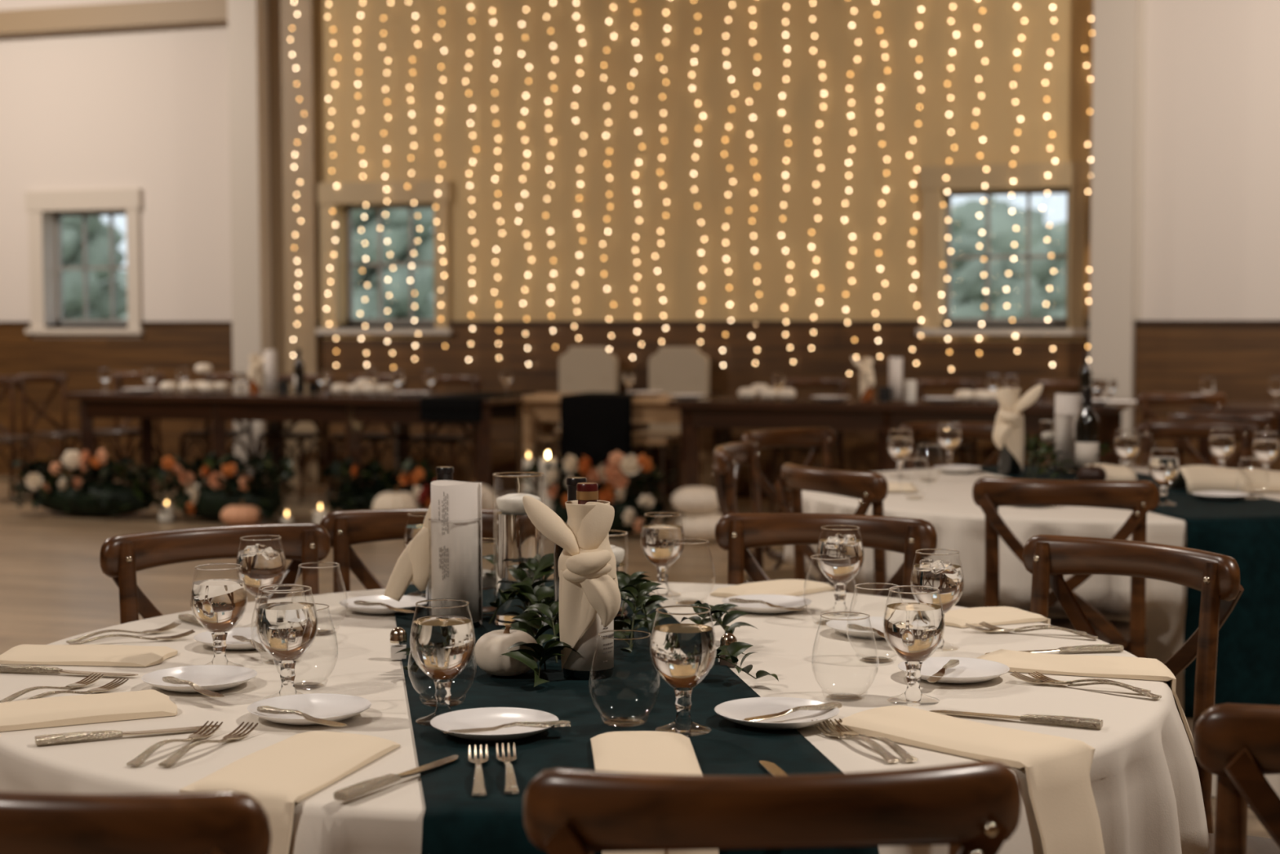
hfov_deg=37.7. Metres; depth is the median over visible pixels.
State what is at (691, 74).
strand
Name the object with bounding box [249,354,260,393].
wine bottle
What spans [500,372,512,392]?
water goblet
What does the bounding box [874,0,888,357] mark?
strand
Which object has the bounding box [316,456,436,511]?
flower arrangement
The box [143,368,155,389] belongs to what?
water goblet
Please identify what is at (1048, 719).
knife
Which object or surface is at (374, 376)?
water goblet
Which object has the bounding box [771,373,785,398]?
water goblet
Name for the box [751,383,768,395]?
pumpkin
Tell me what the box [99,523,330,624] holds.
chair
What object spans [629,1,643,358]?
strand
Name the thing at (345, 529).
chair
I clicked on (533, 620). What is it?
greenery sprig
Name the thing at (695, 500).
pumpkin
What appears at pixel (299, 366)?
wine bottle
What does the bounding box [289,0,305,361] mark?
strand
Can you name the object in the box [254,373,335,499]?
chair
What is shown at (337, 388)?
pumpkin
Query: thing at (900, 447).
water goblet
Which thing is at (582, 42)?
strand
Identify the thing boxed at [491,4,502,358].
strand
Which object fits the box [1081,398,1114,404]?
dinner plate
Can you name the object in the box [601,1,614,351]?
strand
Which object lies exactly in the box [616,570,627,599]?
greenery sprig
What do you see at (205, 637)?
bread plate
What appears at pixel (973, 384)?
chair
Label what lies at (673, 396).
dinner plate
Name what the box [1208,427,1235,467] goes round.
water goblet
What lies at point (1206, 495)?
bread plate
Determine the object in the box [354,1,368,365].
strand
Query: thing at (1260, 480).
folded napkin
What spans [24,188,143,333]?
window
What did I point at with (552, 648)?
greenery sprig
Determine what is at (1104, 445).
greenery sprig
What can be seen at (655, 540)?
water goblet
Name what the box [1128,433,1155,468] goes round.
wine glass
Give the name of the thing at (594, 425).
table runner
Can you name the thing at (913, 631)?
water goblet
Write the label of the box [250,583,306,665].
wine glass
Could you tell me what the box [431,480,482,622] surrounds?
menu
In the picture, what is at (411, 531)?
water goblet
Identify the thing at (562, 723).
spreader
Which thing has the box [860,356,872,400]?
wine bottle
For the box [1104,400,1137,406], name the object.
dinner plate
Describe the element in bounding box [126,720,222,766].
fork
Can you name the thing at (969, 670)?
bread plate
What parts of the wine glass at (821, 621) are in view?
glass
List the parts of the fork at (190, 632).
handle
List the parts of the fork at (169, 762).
handle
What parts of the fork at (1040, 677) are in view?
handle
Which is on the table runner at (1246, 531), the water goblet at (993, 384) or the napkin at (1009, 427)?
the napkin at (1009, 427)
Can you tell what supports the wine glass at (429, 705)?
on the table runner at (455, 821)
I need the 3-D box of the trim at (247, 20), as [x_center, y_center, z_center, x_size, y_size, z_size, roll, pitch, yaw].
[-2.991,-1.798,14.458,0.250,4.500,0.239,1,4,19]
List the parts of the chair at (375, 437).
leg, leg, seat, leg, rail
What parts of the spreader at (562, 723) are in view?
blade, handle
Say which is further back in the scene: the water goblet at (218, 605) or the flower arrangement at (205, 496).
the flower arrangement at (205, 496)
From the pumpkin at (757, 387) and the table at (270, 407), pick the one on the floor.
the table at (270, 407)
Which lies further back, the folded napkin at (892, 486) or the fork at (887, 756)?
the folded napkin at (892, 486)
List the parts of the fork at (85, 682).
handle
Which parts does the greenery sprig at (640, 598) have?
stem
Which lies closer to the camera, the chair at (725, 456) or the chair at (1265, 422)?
the chair at (725, 456)
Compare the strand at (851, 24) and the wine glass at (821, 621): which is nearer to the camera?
the wine glass at (821, 621)
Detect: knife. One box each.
[0,663,138,676]
[35,724,218,745]
[333,754,458,801]
[759,760,786,775]
[929,710,1102,728]
[984,644,1124,654]
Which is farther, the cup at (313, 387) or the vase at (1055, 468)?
the cup at (313, 387)
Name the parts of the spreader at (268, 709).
handle, blade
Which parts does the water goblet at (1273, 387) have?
glass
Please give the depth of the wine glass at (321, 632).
3.24 m
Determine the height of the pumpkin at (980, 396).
0.071 m
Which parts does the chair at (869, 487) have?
leg, rail, leg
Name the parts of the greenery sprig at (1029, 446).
stem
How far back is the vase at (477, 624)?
3.29 m
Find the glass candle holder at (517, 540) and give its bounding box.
[493,471,545,626]
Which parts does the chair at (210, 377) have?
leg, leg, seat, rail, leg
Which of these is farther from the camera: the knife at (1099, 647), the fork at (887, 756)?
the knife at (1099, 647)
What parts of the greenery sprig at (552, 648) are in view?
stem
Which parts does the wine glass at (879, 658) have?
glass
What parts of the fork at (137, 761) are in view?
handle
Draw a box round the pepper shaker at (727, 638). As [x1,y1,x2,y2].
[720,632,739,666]
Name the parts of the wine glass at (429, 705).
glass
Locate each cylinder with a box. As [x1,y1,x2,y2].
[155,488,178,522]
[278,503,295,523]
[310,493,329,524]
[515,431,564,491]
[520,445,536,494]
[535,437,559,537]
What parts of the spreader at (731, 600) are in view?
handle, blade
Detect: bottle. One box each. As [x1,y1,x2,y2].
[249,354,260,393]
[293,348,305,393]
[426,466,453,615]
[426,573,431,615]
[553,476,586,659]
[562,482,613,679]
[562,667,613,679]
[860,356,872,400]
[998,386,1020,475]
[1075,386,1099,475]
[1079,352,1091,398]
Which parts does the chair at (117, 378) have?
seat, leg, leg, rail, leg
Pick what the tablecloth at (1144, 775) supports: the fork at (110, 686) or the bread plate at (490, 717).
the fork at (110, 686)
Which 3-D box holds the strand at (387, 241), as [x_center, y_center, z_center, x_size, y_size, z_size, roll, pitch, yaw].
[-1.908,-1.888,14.138,0.122,2.888,0.085,1,4,19]
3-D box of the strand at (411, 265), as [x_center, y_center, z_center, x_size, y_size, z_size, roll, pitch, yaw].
[-1.706,-1.916,14.070,0.095,2.825,0.084,1,4,19]
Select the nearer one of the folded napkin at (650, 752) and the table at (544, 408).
the folded napkin at (650, 752)
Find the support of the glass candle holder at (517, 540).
on the table runner at (455, 821)
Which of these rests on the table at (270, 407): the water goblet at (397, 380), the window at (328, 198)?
the water goblet at (397, 380)
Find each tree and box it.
[62,215,127,319]
[352,208,434,319]
[950,195,1066,318]
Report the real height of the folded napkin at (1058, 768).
0.491 m
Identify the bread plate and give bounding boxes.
[141,664,257,693]
[177,613,203,626]
[193,626,262,649]
[247,693,371,724]
[339,595,426,614]
[430,706,558,741]
[714,697,839,729]
[721,594,811,613]
[826,616,884,638]
[897,657,1009,684]
[933,465,981,472]
[1191,490,1250,500]
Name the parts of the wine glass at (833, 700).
glass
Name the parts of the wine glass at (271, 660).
glass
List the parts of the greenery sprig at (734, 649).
stem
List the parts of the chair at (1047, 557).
leg, rail, leg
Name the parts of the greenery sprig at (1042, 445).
stem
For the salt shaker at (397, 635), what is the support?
on the table runner at (455, 821)
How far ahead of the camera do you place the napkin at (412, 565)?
3.36 m
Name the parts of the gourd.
stem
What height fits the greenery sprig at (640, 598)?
0.101 m
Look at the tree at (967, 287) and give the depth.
34.54 m
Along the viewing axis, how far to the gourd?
11.62 m
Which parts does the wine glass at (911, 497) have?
glass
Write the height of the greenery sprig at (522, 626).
0.058 m
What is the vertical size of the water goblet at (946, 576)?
0.160 m
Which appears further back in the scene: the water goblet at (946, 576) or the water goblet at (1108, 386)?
the water goblet at (1108, 386)
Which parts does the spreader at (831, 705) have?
blade, handle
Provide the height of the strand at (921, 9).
2.832 m
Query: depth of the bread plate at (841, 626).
3.27 m
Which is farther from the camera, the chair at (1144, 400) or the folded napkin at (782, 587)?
the chair at (1144, 400)
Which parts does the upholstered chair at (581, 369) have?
leg, seat, leg, backrest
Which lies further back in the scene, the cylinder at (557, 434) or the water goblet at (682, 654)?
the cylinder at (557, 434)
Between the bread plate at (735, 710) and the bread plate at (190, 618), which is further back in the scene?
the bread plate at (190, 618)
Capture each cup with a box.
[277,380,288,394]
[307,382,318,392]
[878,386,891,401]
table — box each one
[64,388,538,495]
[511,391,724,494]
[667,394,1129,516]
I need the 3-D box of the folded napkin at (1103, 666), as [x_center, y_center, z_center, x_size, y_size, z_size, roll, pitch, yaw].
[0.698,0.424,2.922,0.342,0.128,0.143,1,4,19]
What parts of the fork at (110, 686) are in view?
handle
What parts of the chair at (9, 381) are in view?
rail, leg, seat, leg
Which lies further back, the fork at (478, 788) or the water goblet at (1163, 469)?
the water goblet at (1163, 469)
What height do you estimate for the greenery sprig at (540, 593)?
0.084 m
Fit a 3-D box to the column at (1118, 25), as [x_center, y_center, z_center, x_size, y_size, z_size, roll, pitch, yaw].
[3.141,-1.684,12.320,0.310,4.500,0.259,1,4,19]
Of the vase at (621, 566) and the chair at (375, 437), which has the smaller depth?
the vase at (621, 566)
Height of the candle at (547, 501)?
0.451 m
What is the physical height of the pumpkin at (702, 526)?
0.160 m
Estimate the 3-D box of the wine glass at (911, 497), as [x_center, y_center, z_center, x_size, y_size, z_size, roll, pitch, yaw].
[0.822,0.154,5.599,0.097,0.121,0.097,0,3,-3]
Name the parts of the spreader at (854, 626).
handle, blade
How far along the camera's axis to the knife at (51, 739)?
2.43 m
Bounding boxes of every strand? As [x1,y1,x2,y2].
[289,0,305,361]
[325,0,338,366]
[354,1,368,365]
[379,0,394,368]
[406,0,420,359]
[435,1,445,346]
[464,3,476,360]
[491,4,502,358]
[517,4,532,364]
[545,1,556,347]
[573,1,584,344]
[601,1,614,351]
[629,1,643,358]
[654,1,668,346]
[690,0,705,352]
[721,0,736,365]
[748,0,759,364]
[780,5,794,362]
[810,0,825,348]
[843,0,859,374]
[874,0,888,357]
[908,0,922,364]
[940,0,957,369]
[973,0,987,354]
[1004,1,1025,351]
[1040,4,1057,365]
[1083,11,1093,360]
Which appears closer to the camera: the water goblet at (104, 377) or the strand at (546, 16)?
the water goblet at (104, 377)
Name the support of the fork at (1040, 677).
on the tablecloth at (1144, 775)
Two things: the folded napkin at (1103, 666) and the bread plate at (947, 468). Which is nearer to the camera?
the folded napkin at (1103, 666)
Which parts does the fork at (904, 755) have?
handle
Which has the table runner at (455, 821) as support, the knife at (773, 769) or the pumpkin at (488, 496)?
the knife at (773, 769)
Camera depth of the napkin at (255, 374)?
12.95 m
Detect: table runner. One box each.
[394,578,879,853]
[419,391,535,422]
[560,391,637,466]
[977,465,1279,718]
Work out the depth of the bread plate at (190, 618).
3.37 m
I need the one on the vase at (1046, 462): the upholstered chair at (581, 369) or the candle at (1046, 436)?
the candle at (1046, 436)
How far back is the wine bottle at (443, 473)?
3.38 m
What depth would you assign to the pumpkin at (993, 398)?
11.39 m
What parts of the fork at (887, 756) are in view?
handle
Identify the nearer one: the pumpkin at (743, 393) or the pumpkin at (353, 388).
the pumpkin at (743, 393)
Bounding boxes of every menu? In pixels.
[263,349,276,391]
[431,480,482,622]
[888,357,902,399]
[1053,393,1081,468]
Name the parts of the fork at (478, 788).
handle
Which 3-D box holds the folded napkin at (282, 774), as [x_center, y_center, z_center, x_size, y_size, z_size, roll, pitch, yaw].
[-0.426,0.625,2.266,0.167,0.449,0.368,1,4,19]
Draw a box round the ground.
[98,270,434,319]
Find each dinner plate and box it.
[121,387,157,392]
[391,391,428,395]
[626,391,663,395]
[666,394,706,399]
[810,395,850,400]
[922,396,962,402]
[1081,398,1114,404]
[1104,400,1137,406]
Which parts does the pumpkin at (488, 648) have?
stem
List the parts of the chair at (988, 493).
leg, rail, seat, leg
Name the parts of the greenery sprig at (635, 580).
stem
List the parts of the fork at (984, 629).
handle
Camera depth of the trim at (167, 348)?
15.11 m
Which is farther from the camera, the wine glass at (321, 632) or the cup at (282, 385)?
the cup at (282, 385)
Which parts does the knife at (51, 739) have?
handle, blade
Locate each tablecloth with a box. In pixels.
[0,582,1209,853]
[782,467,1279,797]
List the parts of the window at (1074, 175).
sill, sash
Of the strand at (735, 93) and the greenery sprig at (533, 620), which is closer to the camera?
the greenery sprig at (533, 620)
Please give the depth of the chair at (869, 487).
5.07 m
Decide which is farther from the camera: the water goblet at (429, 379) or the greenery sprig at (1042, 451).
the water goblet at (429, 379)
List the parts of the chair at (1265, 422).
leg, rail, leg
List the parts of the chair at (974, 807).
leg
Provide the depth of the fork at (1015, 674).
2.78 m
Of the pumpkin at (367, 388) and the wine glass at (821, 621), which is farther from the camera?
the pumpkin at (367, 388)
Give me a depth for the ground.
84.09 m
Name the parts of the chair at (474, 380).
leg, leg, seat, rail, leg, leg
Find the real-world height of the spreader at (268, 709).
0.009 m
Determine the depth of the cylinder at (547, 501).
11.04 m
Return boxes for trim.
[0,0,227,37]
[0,321,234,480]
[226,0,272,485]
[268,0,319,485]
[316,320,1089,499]
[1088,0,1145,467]
[1133,320,1279,471]
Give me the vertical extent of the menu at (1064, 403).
0.262 m
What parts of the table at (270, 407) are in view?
leg, leg, leg, leg, leg, leg, leg, leg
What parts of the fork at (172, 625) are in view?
handle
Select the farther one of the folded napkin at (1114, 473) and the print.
the folded napkin at (1114, 473)
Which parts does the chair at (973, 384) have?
leg, seat, rail, leg, leg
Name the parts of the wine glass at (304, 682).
glass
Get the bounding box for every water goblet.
[98,371,111,391]
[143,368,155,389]
[176,370,188,382]
[190,563,247,665]
[234,369,247,392]
[235,534,286,626]
[255,584,318,698]
[316,373,329,394]
[365,373,377,383]
[391,373,404,391]
[403,511,426,596]
[409,599,475,725]
[423,369,435,393]
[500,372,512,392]
[622,370,635,394]
[640,511,684,596]
[649,604,716,734]
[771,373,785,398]
[816,524,864,615]
[882,585,945,705]
[887,429,913,477]
[910,548,964,650]
[937,422,961,465]
[986,373,1000,390]
[1004,374,1017,388]
[1091,375,1101,398]
[1102,376,1116,399]
[1113,429,1140,476]
[1147,448,1179,505]
[1200,377,1215,393]
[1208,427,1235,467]
[1252,431,1279,470]
[1268,382,1279,405]
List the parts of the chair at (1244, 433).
leg, rail, leg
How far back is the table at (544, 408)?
12.63 m
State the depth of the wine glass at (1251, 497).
5.58 m
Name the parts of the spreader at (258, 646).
blade, handle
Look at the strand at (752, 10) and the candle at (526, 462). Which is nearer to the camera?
the candle at (526, 462)
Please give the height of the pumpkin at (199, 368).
0.071 m
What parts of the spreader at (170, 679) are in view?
handle, blade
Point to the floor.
(54, 587)
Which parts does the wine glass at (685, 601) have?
glass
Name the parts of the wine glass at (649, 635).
glass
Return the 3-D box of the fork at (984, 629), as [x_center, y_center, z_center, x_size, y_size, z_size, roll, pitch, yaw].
[0.666,0.348,3.235,0.205,0.014,0.025,1,3,12]
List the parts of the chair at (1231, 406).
leg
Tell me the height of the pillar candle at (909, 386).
0.130 m
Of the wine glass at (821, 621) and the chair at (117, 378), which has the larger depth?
the chair at (117, 378)
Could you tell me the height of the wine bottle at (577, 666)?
0.293 m
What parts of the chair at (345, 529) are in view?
leg, rail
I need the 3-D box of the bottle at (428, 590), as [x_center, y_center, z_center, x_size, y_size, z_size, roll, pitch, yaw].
[-0.353,0.209,3.401,0.072,0.272,0.072,1,4,19]
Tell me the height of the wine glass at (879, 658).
0.121 m
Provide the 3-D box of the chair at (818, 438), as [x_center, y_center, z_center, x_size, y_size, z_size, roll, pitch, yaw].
[0.661,0.460,6.753,0.468,0.888,0.500,-3,4,-40]
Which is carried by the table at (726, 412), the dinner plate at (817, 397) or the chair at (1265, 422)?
the dinner plate at (817, 397)
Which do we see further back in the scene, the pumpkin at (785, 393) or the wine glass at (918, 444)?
the pumpkin at (785, 393)
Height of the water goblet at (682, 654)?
0.160 m
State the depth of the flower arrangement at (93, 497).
12.12 m
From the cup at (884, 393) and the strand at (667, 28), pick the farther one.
the strand at (667, 28)
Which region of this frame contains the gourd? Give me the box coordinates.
[220,499,262,524]
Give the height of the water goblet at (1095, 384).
0.160 m
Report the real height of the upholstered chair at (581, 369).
1.085 m
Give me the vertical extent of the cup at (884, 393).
0.090 m
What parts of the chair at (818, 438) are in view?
leg, seat, rail, leg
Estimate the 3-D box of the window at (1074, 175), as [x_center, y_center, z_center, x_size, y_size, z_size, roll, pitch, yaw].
[2.485,-1.206,12.774,1.160,1.155,0.250,1,4,19]
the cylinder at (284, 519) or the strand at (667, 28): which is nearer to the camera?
the cylinder at (284, 519)
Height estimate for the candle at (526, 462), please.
0.414 m
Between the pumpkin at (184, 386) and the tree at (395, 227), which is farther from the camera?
the tree at (395, 227)
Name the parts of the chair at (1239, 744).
leg, rail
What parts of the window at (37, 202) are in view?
sill, sash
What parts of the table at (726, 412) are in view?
leg, leg, leg, leg, leg, leg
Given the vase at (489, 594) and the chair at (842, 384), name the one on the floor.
the chair at (842, 384)
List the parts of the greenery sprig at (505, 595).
stem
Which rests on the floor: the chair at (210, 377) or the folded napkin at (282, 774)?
the chair at (210, 377)
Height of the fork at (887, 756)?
0.014 m
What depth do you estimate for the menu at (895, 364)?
11.52 m
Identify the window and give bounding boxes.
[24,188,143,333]
[315,179,452,333]
[915,161,1089,335]
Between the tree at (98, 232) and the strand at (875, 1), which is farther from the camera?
the tree at (98, 232)
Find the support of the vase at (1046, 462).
on the table runner at (1246, 531)
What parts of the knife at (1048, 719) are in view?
blade, handle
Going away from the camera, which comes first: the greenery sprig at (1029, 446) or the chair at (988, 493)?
the chair at (988, 493)
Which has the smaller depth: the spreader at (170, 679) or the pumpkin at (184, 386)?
the spreader at (170, 679)
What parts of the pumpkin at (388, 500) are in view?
stem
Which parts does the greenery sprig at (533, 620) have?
stem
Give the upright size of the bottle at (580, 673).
0.292 m
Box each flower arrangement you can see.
[0,448,176,516]
[149,448,307,521]
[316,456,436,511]
[513,450,680,534]
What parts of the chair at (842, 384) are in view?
leg, leg, seat, rail, leg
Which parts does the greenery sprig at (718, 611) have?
stem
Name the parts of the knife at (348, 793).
handle, blade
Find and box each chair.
[0,375,36,497]
[0,791,271,853]
[15,373,102,495]
[93,372,167,484]
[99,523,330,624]
[176,373,254,492]
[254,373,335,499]
[319,508,500,592]
[325,373,407,501]
[401,374,481,489]
[523,760,1021,853]
[537,346,618,495]
[631,346,710,496]
[711,440,817,583]
[714,512,937,599]
[742,427,835,568]
[769,377,848,512]
[774,462,888,595]
[898,422,998,469]
[906,378,982,469]
[972,476,1159,657]
[1022,534,1244,833]
[1031,379,1104,465]
[1135,421,1259,468]
[1136,392,1226,467]
[1167,411,1278,470]
[1189,400,1279,466]
[1192,702,1279,853]
[1202,833,1279,853]
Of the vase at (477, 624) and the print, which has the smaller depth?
the print
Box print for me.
[603,626,613,662]
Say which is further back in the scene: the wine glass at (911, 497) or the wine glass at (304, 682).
the wine glass at (911, 497)
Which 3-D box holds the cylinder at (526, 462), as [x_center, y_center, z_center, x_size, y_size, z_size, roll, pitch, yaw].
[-0.687,0.371,11.556,0.090,0.502,0.090,1,4,19]
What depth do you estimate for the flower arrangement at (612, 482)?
10.92 m
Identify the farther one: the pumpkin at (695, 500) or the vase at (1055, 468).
the pumpkin at (695, 500)
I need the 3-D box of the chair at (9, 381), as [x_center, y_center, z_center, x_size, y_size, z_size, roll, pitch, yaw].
[-4.558,0.087,13.258,0.468,0.888,0.500,-3,4,-41]
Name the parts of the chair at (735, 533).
leg, rail, leg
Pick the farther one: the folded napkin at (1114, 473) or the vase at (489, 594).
the folded napkin at (1114, 473)
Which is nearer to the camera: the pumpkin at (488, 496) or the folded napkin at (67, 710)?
the folded napkin at (67, 710)
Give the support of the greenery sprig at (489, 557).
on the table runner at (455, 821)
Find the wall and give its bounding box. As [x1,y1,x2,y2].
[0,0,1279,466]
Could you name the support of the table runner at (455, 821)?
on the tablecloth at (1144, 775)
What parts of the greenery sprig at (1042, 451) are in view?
stem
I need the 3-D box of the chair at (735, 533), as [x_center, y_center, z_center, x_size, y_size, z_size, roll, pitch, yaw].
[0.331,0.638,3.744,0.468,0.888,0.500,1,4,17]
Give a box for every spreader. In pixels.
[162,675,224,697]
[232,635,267,652]
[257,706,346,726]
[353,600,417,613]
[443,720,570,733]
[728,598,801,610]
[743,702,841,722]
[847,623,885,637]
[926,659,959,682]
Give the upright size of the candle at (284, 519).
0.039 m
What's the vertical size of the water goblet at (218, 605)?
0.160 m
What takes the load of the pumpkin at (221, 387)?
on the table at (270, 407)
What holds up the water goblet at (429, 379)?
on the table at (270, 407)
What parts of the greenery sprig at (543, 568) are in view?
stem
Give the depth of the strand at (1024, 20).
12.62 m
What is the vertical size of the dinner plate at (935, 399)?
0.026 m
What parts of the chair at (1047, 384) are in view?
leg, leg, rail, leg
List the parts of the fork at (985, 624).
handle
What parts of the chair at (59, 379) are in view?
leg, rail, leg, seat, leg, leg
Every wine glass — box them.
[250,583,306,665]
[272,602,338,690]
[291,561,347,635]
[407,614,476,706]
[588,629,660,727]
[664,538,715,604]
[803,554,857,626]
[810,611,879,702]
[846,582,902,663]
[898,457,931,499]
[914,444,943,481]
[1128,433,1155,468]
[1235,457,1269,499]
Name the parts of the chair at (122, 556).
leg, rail, leg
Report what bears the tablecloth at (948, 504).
on the floor
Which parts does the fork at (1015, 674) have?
handle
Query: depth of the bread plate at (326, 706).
2.60 m
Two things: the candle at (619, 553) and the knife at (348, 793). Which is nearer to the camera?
the knife at (348, 793)
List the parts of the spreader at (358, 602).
handle, blade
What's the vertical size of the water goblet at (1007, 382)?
0.160 m
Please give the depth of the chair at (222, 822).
1.62 m
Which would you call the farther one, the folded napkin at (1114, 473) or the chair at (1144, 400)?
the chair at (1144, 400)
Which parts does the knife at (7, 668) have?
handle, blade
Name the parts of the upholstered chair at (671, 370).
leg, leg, seat, backrest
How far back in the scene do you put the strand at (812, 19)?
13.04 m
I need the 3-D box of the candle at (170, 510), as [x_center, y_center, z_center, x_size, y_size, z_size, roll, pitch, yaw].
[-3.019,0.547,11.954,0.098,0.089,0.098,1,4,19]
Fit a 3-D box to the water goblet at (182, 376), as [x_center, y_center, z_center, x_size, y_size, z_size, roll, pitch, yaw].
[-3.299,-0.344,13.504,0.088,0.160,0.088,0,3,10]
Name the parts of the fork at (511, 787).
handle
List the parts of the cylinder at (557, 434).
leg, seat, leg, leg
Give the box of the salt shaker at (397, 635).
[388,626,408,660]
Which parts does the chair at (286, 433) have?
leg, leg, seat, leg, rail, leg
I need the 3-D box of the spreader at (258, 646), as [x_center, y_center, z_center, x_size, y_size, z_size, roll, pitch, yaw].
[-0.638,0.350,3.065,0.019,0.009,0.165,-2,4,-29]
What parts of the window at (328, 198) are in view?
sill, sash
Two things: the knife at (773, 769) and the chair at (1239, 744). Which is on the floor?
the chair at (1239, 744)
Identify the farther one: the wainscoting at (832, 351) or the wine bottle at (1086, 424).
the wainscoting at (832, 351)
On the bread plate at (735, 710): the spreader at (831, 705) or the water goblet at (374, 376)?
the spreader at (831, 705)
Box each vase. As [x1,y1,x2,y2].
[428,516,482,627]
[482,537,496,617]
[608,529,627,617]
[1039,419,1054,469]
[1053,413,1078,471]
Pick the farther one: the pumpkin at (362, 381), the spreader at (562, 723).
the pumpkin at (362, 381)
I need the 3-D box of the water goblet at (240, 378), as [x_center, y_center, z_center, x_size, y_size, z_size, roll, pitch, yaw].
[-2.779,-0.318,13.049,0.088,0.160,0.088,-2,4,-28]
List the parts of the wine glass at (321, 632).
glass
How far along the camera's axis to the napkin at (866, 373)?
11.62 m
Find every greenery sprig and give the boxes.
[395,648,419,672]
[482,554,496,616]
[488,588,554,623]
[500,640,579,686]
[501,582,554,629]
[502,620,559,645]
[511,600,559,662]
[520,553,554,612]
[613,615,653,653]
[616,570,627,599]
[617,570,664,616]
[618,582,671,653]
[680,600,756,634]
[714,641,778,680]
[1024,433,1041,459]
[1024,441,1053,475]
[1025,448,1064,479]
[1030,442,1075,478]
[1094,441,1119,463]
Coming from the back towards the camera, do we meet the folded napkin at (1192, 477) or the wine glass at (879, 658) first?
the folded napkin at (1192, 477)
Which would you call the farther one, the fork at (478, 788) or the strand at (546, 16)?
the strand at (546, 16)
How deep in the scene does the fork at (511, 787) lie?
2.20 m
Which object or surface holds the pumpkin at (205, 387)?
on the table at (270, 407)
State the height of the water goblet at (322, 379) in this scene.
0.160 m
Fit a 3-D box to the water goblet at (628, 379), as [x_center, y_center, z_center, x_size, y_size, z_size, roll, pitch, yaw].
[-0.077,-0.300,12.650,0.088,0.160,0.088,0,3,-6]
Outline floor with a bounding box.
[0,475,1271,838]
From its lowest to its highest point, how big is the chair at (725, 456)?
0.888 m
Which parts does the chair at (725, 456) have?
leg, rail, leg, seat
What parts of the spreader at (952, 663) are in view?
blade, handle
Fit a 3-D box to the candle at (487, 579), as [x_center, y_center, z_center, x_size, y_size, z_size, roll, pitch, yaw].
[-0.291,0.262,3.434,0.068,0.060,0.068,1,4,19]
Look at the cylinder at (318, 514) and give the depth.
11.61 m
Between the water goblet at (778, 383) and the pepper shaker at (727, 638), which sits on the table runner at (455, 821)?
the pepper shaker at (727, 638)
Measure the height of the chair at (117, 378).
0.888 m
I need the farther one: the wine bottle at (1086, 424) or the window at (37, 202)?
the window at (37, 202)
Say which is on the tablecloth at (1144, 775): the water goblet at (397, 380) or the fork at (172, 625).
the fork at (172, 625)
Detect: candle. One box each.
[159,505,174,520]
[281,516,293,523]
[313,509,327,524]
[482,568,496,588]
[496,477,541,513]
[523,458,533,493]
[539,457,555,535]
[609,544,624,564]
[903,380,915,401]
[1041,422,1054,440]
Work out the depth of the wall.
13.46 m
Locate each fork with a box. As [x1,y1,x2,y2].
[0,672,104,702]
[26,677,128,699]
[66,622,181,643]
[68,629,195,644]
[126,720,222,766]
[158,721,257,766]
[468,744,488,795]
[496,742,519,793]
[811,719,900,762]
[825,718,918,762]
[965,622,1086,633]
[978,621,1097,639]
[1009,671,1151,692]
[1028,671,1161,699]
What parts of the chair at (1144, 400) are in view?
leg, rail, leg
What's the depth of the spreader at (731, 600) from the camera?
3.46 m
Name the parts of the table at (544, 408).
leg, leg, leg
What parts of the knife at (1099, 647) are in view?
blade, handle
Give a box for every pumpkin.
[159,382,177,391]
[178,382,196,391]
[195,364,212,373]
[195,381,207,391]
[199,382,216,392]
[214,382,230,392]
[330,383,347,394]
[346,383,363,394]
[355,378,373,385]
[361,383,377,395]
[372,487,420,509]
[377,383,394,394]
[471,480,497,509]
[473,624,537,675]
[671,486,719,515]
[675,512,722,542]
[737,387,756,399]
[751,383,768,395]
[759,387,777,399]
[777,387,795,399]
[954,390,973,401]
[971,390,990,402]
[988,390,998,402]
[1076,462,1106,480]
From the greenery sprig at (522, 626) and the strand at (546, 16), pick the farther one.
the strand at (546, 16)
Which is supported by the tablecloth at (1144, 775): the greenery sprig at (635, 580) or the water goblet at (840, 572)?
the water goblet at (840, 572)
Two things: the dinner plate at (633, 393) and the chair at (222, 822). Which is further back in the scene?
the dinner plate at (633, 393)
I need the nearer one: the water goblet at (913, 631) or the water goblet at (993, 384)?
the water goblet at (913, 631)
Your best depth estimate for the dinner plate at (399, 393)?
12.45 m
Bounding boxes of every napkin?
[0,644,177,666]
[0,689,177,731]
[179,731,400,853]
[247,354,264,390]
[383,502,431,601]
[522,495,621,670]
[590,730,719,853]
[710,579,835,597]
[827,705,1105,853]
[851,355,875,397]
[887,481,917,492]
[942,606,1050,627]
[976,648,1194,752]
[992,384,1042,471]
[1075,463,1137,480]
[1168,465,1251,493]
[1242,467,1279,492]
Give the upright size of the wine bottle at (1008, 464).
0.301 m
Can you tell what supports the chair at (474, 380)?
on the floor
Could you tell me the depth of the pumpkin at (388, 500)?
11.54 m
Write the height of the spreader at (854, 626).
0.009 m
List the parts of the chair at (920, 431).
leg, rail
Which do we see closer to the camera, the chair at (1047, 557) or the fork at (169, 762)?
the fork at (169, 762)

